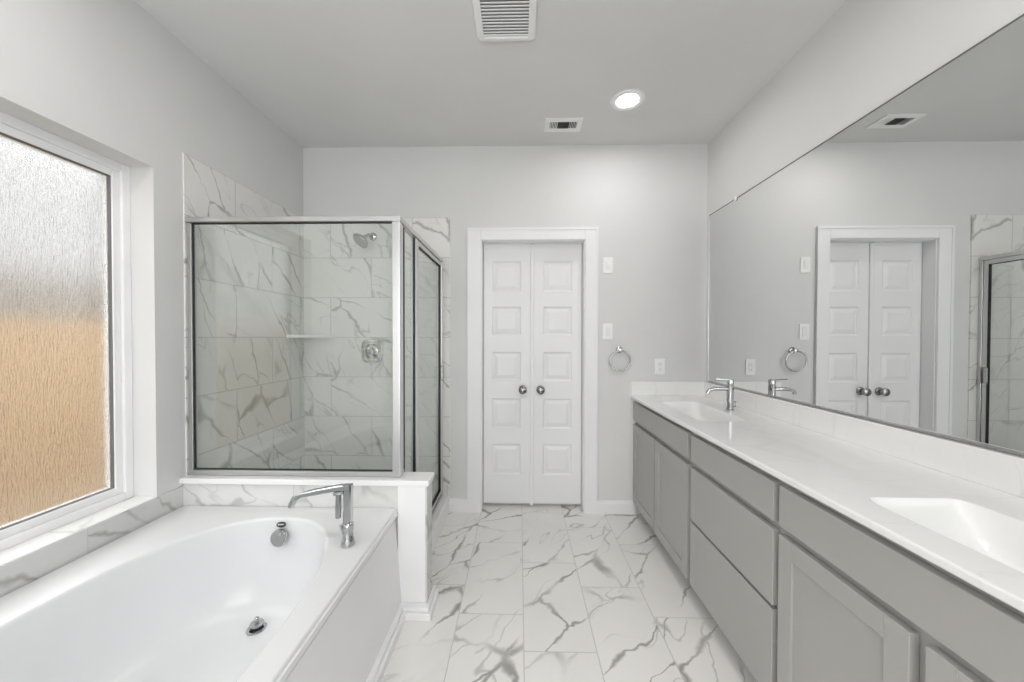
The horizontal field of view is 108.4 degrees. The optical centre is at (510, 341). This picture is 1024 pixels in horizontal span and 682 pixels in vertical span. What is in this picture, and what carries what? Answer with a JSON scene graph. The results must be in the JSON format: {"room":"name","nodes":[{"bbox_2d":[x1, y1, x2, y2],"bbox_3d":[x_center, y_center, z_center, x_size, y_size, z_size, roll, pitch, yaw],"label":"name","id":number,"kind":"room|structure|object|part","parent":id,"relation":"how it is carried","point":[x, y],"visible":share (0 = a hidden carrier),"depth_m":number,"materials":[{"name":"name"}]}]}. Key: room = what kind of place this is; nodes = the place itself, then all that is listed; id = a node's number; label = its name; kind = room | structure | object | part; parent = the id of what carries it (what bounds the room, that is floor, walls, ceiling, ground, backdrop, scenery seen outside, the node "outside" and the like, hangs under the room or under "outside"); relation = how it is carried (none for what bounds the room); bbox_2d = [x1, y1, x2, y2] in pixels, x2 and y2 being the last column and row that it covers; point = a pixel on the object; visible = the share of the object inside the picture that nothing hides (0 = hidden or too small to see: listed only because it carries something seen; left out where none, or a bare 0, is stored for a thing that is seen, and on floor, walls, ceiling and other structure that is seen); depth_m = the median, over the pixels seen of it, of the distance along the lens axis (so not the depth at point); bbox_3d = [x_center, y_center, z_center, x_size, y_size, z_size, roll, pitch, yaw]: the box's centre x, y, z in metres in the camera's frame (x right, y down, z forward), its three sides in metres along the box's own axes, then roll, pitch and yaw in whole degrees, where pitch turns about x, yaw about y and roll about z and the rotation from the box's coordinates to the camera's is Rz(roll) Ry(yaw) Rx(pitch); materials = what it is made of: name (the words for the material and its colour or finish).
{"room":"bathroom","nodes":[
{"label":"bathroom","id":0,"kind":"room"},
{"bbox_2d":[0,0,302,551],"bbox_3d":[-1.723,-0.066,0.869,0.215,2.743,4.158,0,1,1],"label":"wall","id":1,"kind":"structure","parent":0,"point":[106,78],"depth_m":1.66,"materials":[{"name":"paint"}]},
{"bbox_2d":[0,111,133,550],"bbox_3d":[-1.747,-0.035,1.201,0.070,1.478,0.920,0,1,1],"label":"window","id":2,"kind":"structure","parent":1,"relation":"in","point":[66,400],"depth_m":1.42,"materials":[{"name":"glass"}]},
{"bbox_2d":[0,496,155,565],"bbox_3d":[-1.659,0.715,1.209,0.100,0.022,0.920,0,1,1],"label":"window sill","id":3,"kind":"structure","parent":1,"relation":"attached to","point":[13,553],"depth_m":1.38,"materials":[{"name":"stone"}]},
{"bbox_2d":[0,486,182,597],"bbox_3d":[-1.611,0.765,0.948,0.007,0.111,1.710,0,1,1],"label":"tile backsplash","id":4,"kind":"structure","parent":1,"relation":"attached to","point":[15,574],"depth_m":1.37,"materials":[{"name":"tile"}]},
{"bbox_2d":[183,153,304,475],"bbox_3d":[-1.579,0.181,2.307,0.006,2.211,1.002,0,1,1],"label":"tiled wall","id":5,"kind":"structure","parent":1,"relation":"attached to","point":[250,277],"depth_m":2.18,"materials":[{"name":"tile"}]},
{"bbox_2d":[396,486,425,602],"bbox_3d":[-1.000,0.989,1.821,1.190,0.611,0.103,0,1,1],"label":"wall partition","id":6,"kind":"structure","parent":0,"point":[410,520],"depth_m":1.76,"materials":[{"name":"paint"}]},
{"bbox_2d":[183,484,397,510],"bbox_3d":[-1.063,0.747,1.785,1.051,0.127,0.011,0,1,1],"label":"tile backsplash","id":7,"kind":"structure","parent":6,"relation":"attached to","point":[246,495],"depth_m":1.78,"materials":[{"name":"tile"}]},
{"bbox_2d":[179,472,433,486],"bbox_3d":[-0.991,0.670,1.822,1.207,0.027,0.122,0,1,1],"label":"trim","id":8,"kind":"structure","parent":6,"relation":"on","point":[408,478],"depth_m":1.77,"materials":[{"name":"white stone"}]},
{"bbox_2d":[366,585,438,681],"bbox_3d":[-0.484,1.278,0.984,0.191,0.056,1.810,0,1,1],"label":"baseboard","id":9,"kind":"structure","parent":6,"relation":"attached to","point":[407,611],"depth_m":1.66,"materials":[{"name":"paint"}]},
{"bbox_2d":[425,481,431,602],"bbox_3d":[-0.401,0.990,1.808,0.008,0.611,0.100,0,1,1],"label":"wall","id":10,"kind":"structure","parent":6,"relation":"attached to","point":[428,490],"depth_m":1.78,"materials":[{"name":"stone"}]},
{"bbox_2d":[134,0,847,147],"bbox_3d":[-0.147,-1.494,0.834,3.380,0.120,4.200,0,1,1],"label":"ceiling","id":11,"kind":"structure","parent":0,"point":[327,73],"depth_m":1.93,"materials":[{"name":"paint"}]},
{"bbox_2d":[471,0,537,41],"bbox_3d":[-0.025,-1.431,1.614,0.279,0.026,0.284,0,1,1],"label":"exhaust fan","id":12,"kind":"object","parent":11,"relation":"attached to","point":[494,20],"visible":1,"depth_m":1.64,"materials":[{"name":"plastic"}]},
{"bbox_2d":[544,117,583,131],"bbox_3d":[0.350,-1.449,2.470,0.247,0.010,0.156,0,1,1],"label":"ceiling vent","id":13,"kind":"object","parent":11,"relation":"in","point":[573,124],"visible":1,"depth_m":2.47,"materials":[{"name":"plastic"}]},
{"bbox_2d":[610,89,644,110],"bbox_3d":[0.700,-1.447,2.215,0.200,0.008,0.200,0,1,1],"label":"recessed light","id":14,"kind":"object","parent":11,"relation":"in","point":[628,99],"visible":1,"depth_m":2.20,"materials":[{"name":"plastic"}]},
{"bbox_2d":[303,144,707,513],"bbox_3d":[-0.061,-0.089,2.839,3.016,2.743,0.140,0,1,1],"label":"wall","id":15,"kind":"structure","parent":0,"point":[647,203],"depth_m":2.75,"materials":[{"name":"paint"}]},
{"bbox_2d":[303,218,449,499],"bbox_3d":[-1.011,0.176,2.790,1.107,2.211,0.010,0,1,1],"label":"tiled wall","id":16,"kind":"structure","parent":15,"relation":"attached to","point":[348,285],"depth_m":2.79,"materials":[{"name":"tile"}]},
{"bbox_2d":[286,335,335,337],"bbox_3d":[-1.444,-0.041,2.684,0.244,0.022,0.214,0,1,1],"label":"corner shelf","id":17,"kind":"object","parent":16,"relation":"attached to","point":[287,336],"visible":1,"depth_m":2.66,"materials":[{"name":"white stone"}]},
{"bbox_2d":[353,232,376,247],"bbox_3d":[-1.065,-0.747,2.672,0.116,0.145,0.203,0,1,1],"label":"shower head","id":18,"kind":"object","parent":16,"relation":"attached to","point":[360,239],"visible":1,"depth_m":2.63,"materials":[{"name":"silver metal"}]},
{"bbox_2d":[361,340,382,362],"bbox_3d":[-1.043,0.070,2.750,0.166,0.173,0.068,0,1,1],"label":"shower valve","id":19,"kind":"object","parent":16,"relation":"attached to","point":[371,350],"visible":1,"depth_m":2.77,"materials":[{"name":"silver metal"}]},
{"bbox_3d":[-1.039,0.085,2.728,0.061,0.089,0.020,0,1,6],"label":"lever","id":20,"kind":"part","parent":19,"relation":"part of","materials":[{"name":"silver metal"}]},
{"bbox_2d":[432,495,448,552],"bbox_3d":[-0.542,1.224,2.327,0.133,0.130,0.922,0,1,1],"label":"trim","id":21,"kind":"structure","parent":16,"relation":"attached to","point":[439,517],"depth_m":2.50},
{"bbox_2d":[185,216,442,515],"bbox_3d":[-1.043,0.272,2.289,1.067,1.771,0.994,0,1,1],"label":"shower frame","id":22,"kind":"object","parent":21,"relation":"on","point":[400,226],"visible":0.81,"depth_m":1.81,"materials":[{"name":"metal"}]},
{"bbox_3d":[-1.080,0.037,1.814,1.014,1.238,0.036,0,1,1],"label":"frame","id":23,"kind":"part","parent":22,"relation":"part of","materials":[{"name":"metal"}]},
{"bbox_3d":[-0.553,0.038,1.814,0.040,1.238,0.065,0,1,1],"label":"corner post","id":24,"kind":"part","parent":22,"relation":"part of","materials":[{"name":"metal"}]},
{"bbox_3d":[-0.538,0.286,2.312,0.038,1.744,0.926,0,1,1],"label":"frame","id":25,"kind":"part","parent":22,"relation":"part of","materials":[{"name":"metal"}]},
{"bbox_3d":[-0.536,0.275,2.428,0.024,1.721,0.644,0,1,1],"label":"shower door","id":26,"kind":"part","parent":22,"relation":"part of","materials":[{"name":"glass"}]},
{"bbox_3d":[-0.508,0.231,2.720,0.018,0.115,0.029,0,1,1],"label":"door handle","id":27,"kind":"part","parent":22,"relation":"part of","materials":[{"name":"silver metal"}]},
{"bbox_2d":[449,498,466,511],"bbox_3d":[-0.395,1.233,2.787,0.139,0.100,0.015,0,1,1],"label":"baseboard","id":28,"kind":"structure","parent":15,"relation":"attached to","point":[455,504],"depth_m":2.78,"materials":[{"name":"paint"}]},
{"bbox_2d":[483,244,533,505],"bbox_3d":[-0.018,0.255,2.845,0.389,2.027,0.105,0,1,1],"label":"door","id":29,"kind":"structure","parent":15,"relation":"in","point":[508,424],"depth_m":2.86,"materials":[{"name":"paint"}]},
{"bbox_3d":[0.091,0.368,2.827,0.062,0.062,0.070,0,1,1],"label":"knob","id":30,"kind":"part","parent":29,"relation":"part of","materials":[{"name":"silver metal"}]},
{"bbox_2d":[467,227,598,514],"bbox_3d":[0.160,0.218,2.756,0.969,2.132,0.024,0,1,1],"label":"trim","id":31,"kind":"structure","parent":15,"relation":"attached to","point":[590,235],"depth_m":2.75,"materials":[{"name":"paint"}]},
{"bbox_2d":[533,244,581,503],"bbox_3d":[0.354,0.250,2.837,0.379,2.006,0.105,0,1,1],"label":"door","id":32,"kind":"structure","parent":15,"relation":"in","point":[557,267],"depth_m":2.85,"materials":[{"name":"paint"}]},
{"bbox_3d":[0.228,0.368,2.824,0.062,0.062,0.070,0,1,1],"label":"knob","id":33,"kind":"part","parent":32,"relation":"part of","materials":[{"name":"silver metal"}]},
{"bbox_2d":[603,257,612,272],"bbox_3d":[0.720,-0.568,2.738,0.072,0.118,0.012,0,1,1],"label":"light switch","id":34,"kind":"object","parent":15,"relation":"attached to","point":[607,261],"visible":1,"depth_m":2.74,"materials":[{"name":"plastic"}]},
{"bbox_2d":[603,324,612,338],"bbox_3d":[0.720,-0.078,2.746,0.072,0.118,0.009,0,1,1],"label":"light switch","id":35,"kind":"object","parent":15,"relation":"attached to","point":[607,328],"visible":1,"depth_m":2.74,"materials":[{"name":"plastic"}]},
{"bbox_2d":[597,500,635,514],"bbox_3d":[0.787,1.235,2.760,0.288,0.100,0.015,0,1,1],"label":"baseboard","id":36,"kind":"structure","parent":15,"relation":"attached to","point":[627,507],"depth_m":2.75,"materials":[{"name":"paint"}]},
{"bbox_2d":[609,347,630,370],"bbox_3d":[0.802,0.127,2.725,0.160,0.182,0.054,0,1,1],"label":"towel ring","id":37,"kind":"object","parent":15,"relation":"attached to","point":[618,349],"visible":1,"depth_m":2.71,"materials":[{"name":"silver metal"}]},
{"bbox_2d":[655,359,664,374],"bbox_3d":[1.107,0.183,2.741,0.072,0.118,0.009,0,1,1],"label":"power outlet","id":38,"kind":"object","parent":15,"relation":"attached to","point":[659,363],"visible":1,"depth_m":2.74,"materials":[{"name":"plastic"}]},
{"bbox_2d":[658,362,662,370],"bbox_3d":[1.107,0.183,2.738,0.034,0.068,0.002,0,1,1],"label":"receptacle","id":39,"kind":"object","parent":38,"relation":"attached to","point":[660,364],"depth_m":2.74,"materials":[{"name":"plastic"}]},
{"bbox_2d":[484,502,579,504],"bbox_3d":[0.168,0.211,2.928,0.974,2.142,0.040,0,1,1],"label":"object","id":40,"kind":"structure","parent":0,"point":[484,502],"depth_m":2.92,"materials":[{"name":"paint"}]},
{"bbox_2d":[380,503,756,681],"bbox_3d":[-0.153,1.349,0.872,3.380,0.080,4.200,0,1,1],"label":"floor","id":41,"kind":"structure","parent":0,"point":[537,592],"depth_m":1.78,"materials":[{"name":"tile"}]},
{"bbox_2d":[0,506,400,681],"bbox_3d":[-1.073,1.054,0.934,1.072,0.504,1.699,0,1,1],"label":"bathtub","id":42,"kind":"object","parent":41,"relation":"on","point":[191,593],"visible":0.99,"depth_m":1.38,"materials":[{"name":"ceramic"}]},
{"bbox_3d":[-1.029,0.871,1.640,0.074,0.073,0.028,0,1,1],"label":"overflow plate","id":43,"kind":"part","parent":42,"relation":"part of","materials":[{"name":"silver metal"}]},
{"bbox_2d":[288,483,354,547],"bbox_3d":[-0.747,0.676,1.456,0.275,0.240,0.053,0,1,3],"label":"tub faucet","id":44,"kind":"object","parent":42,"relation":"on","point":[346,489],"visible":1,"depth_m":1.44,"materials":[{"name":"silver metal"}]},
{"bbox_3d":[-0.754,0.608,1.462,0.260,0.104,0.033,0,1,6],"label":"spout","id":45,"kind":"part","parent":44,"relation":"part of","materials":[{"name":"silver metal"}]},
{"bbox_3d":[-0.673,0.633,1.439,0.038,0.102,0.024,0,1,1],"label":"lever","id":46,"kind":"part","parent":44,"relation":"part of","materials":[{"name":"silver metal"}]},
{"bbox_3d":[-0.574,1.080,0.919,0.074,0.454,1.682,0,1,1],"label":"apron panel","id":47,"kind":"part","parent":42,"relation":"part of","materials":[{"name":"ceramic"}]},
{"bbox_2d":[633,401,693,578],"bbox_3d":[1.164,0.859,2.295,0.533,0.867,0.912,0,1,1],"label":"base cabinet","id":48,"kind":"object","parent":41,"relation":"on","point":[662,464],"visible":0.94,"depth_m":2.16,"materials":[{"name":"grey wood"}]},
{"bbox_3d":[0.919,0.900,2.532,0.013,0.477,0.317,0,1,1],"label":"door panel","id":49,"kind":"part","parent":48,"relation":"part of","materials":[{"name":"grey wood"}]},
{"bbox_3d":[0.915,0.900,2.532,0.024,0.583,0.423,0,1,1],"label":"cabinet door","id":50,"kind":"part","parent":48,"relation":"part of","materials":[{"name":"grey wood"}]},
{"bbox_3d":[0.908,0.906,2.086,0.013,0.477,0.336,0,1,1],"label":"door panel","id":51,"kind":"part","parent":48,"relation":"part of","materials":[{"name":"grey wood"}]},
{"bbox_3d":[0.905,0.906,2.086,0.024,0.583,0.442,0,1,1],"label":"cabinet door","id":52,"kind":"part","parent":48,"relation":"part of","materials":[{"name":"grey wood"}]},
{"bbox_2d":[631,381,1023,612],"bbox_3d":[1.139,0.421,1.528,0.551,0.226,2.438,0,1,1],"label":"countertop","id":53,"kind":"structure","parent":48,"relation":"on","point":[956,506],"depth_m":1.14,"materials":[{"name":"white stone"}]},
{"bbox_2d":[660,402,745,420],"bbox_3d":[1.108,0.465,2.196,0.260,0.120,0.580,0,1,1],"label":"sink basin","id":54,"kind":"object","parent":53,"relation":"in","point":[696,411],"depth_m":2.36,"materials":[{"name":"white ceramic"}]},
{"bbox_2d":[706,378,735,410],"bbox_3d":[1.250,0.311,2.196,0.178,0.188,0.049,0,1,1],"label":"faucet","id":55,"kind":"object","parent":53,"relation":"on","point":[729,388],"visible":1,"depth_m":2.18,"materials":[{"name":"silver metal"}]},
{"bbox_3d":[1.227,0.289,2.196,0.132,0.042,0.021,0,1,1],"label":"spout","id":56,"kind":"part","parent":55,"relation":"part of","materials":[{"name":"silver metal"}]},
{"bbox_2d":[869,497,1023,572],"bbox_3d":[1.074,0.485,0.710,0.260,0.120,0.580,0,1,1],"label":"sink basin","id":57,"kind":"object","parent":53,"relation":"in","point":[997,536],"depth_m":0.95,"materials":[{"name":"white ceramic"}]},
{"bbox_2d":[690,433,782,681],"bbox_3d":[1.147,0.869,1.528,0.533,0.867,0.620,0,1,1],"label":"base cabinet","id":58,"kind":"object","parent":41,"relation":"on","point":[735,529],"visible":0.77,"depth_m":1.42,"materials":[{"name":"grey wood"}]},
{"bbox_3d":[0.891,1.048,1.533,0.024,0.314,0.592,0,1,1],"label":"drawer","id":59,"kind":"part","parent":58,"relation":"part of","materials":[{"name":"grey wood"}]},
{"bbox_3d":[0.892,0.750,1.529,0.024,0.256,0.592,0,1,1],"label":"drawer","id":60,"kind":"part","parent":58,"relation":"part of","materials":[{"name":"grey wood"}]},
{"bbox_3d":[0.892,0.528,1.526,0.024,0.132,0.592,0,1,1],"label":"drawer","id":61,"kind":"part","parent":58,"relation":"part of","materials":[{"name":"grey wood"}]},
{"bbox_2d":[777,482,1023,681],"bbox_3d":[1.129,0.879,0.767,0.533,0.867,0.902,0,1,1],"label":"base cabinet","id":62,"kind":"object","parent":41,"relation":"on","point":[855,604],"visible":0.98,"depth_m":0.89,"materials":[{"name":"grey wood"}]},
{"bbox_3d":[0.883,0.920,1.006,0.013,0.477,0.298,0,1,1],"label":"door panel","id":63,"kind":"part","parent":62,"relation":"part of","materials":[{"name":"grey wood"}]},
{"bbox_3d":[0.879,0.920,1.006,0.024,0.583,0.404,0,1,1],"label":"cabinet door","id":64,"kind":"part","parent":62,"relation":"part of","materials":[{"name":"grey wood"}]},
{"bbox_3d":[0.869,0.926,0.555,0.024,0.583,0.435,0,1,1],"label":"cabinet door","id":65,"kind":"part","parent":62,"relation":"part of","materials":[{"name":"grey wood"}]},
{"bbox_2d":[706,0,1023,456],"bbox_3d":[1.460,-0.059,0.794,0.120,2.743,4.158,0,1,1],"label":"wall","id":66,"kind":"structure","parent":0,"point":[868,52],"depth_m":1.59,"materials":[{"name":"paint"}]},
{"bbox_2d":[703,381,1023,497],"bbox_3d":[1.405,0.362,1.521,0.020,0.106,2.438,0,1,1],"label":"backsplash","id":67,"kind":"structure","parent":66,"relation":"attached to","point":[1001,471],"depth_m":1.31,"materials":[{"name":"white stone"}]},
{"bbox_2d":[708,14,1023,455],"bbox_3d":[1.410,-0.306,1.490,0.012,1.218,2.393,0,1,1],"label":"wall mirror","id":68,"kind":"object","parent":66,"relation":"attached to","point":[877,274],"visible":1,"depth_m":1.32,"materials":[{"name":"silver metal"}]}
]}

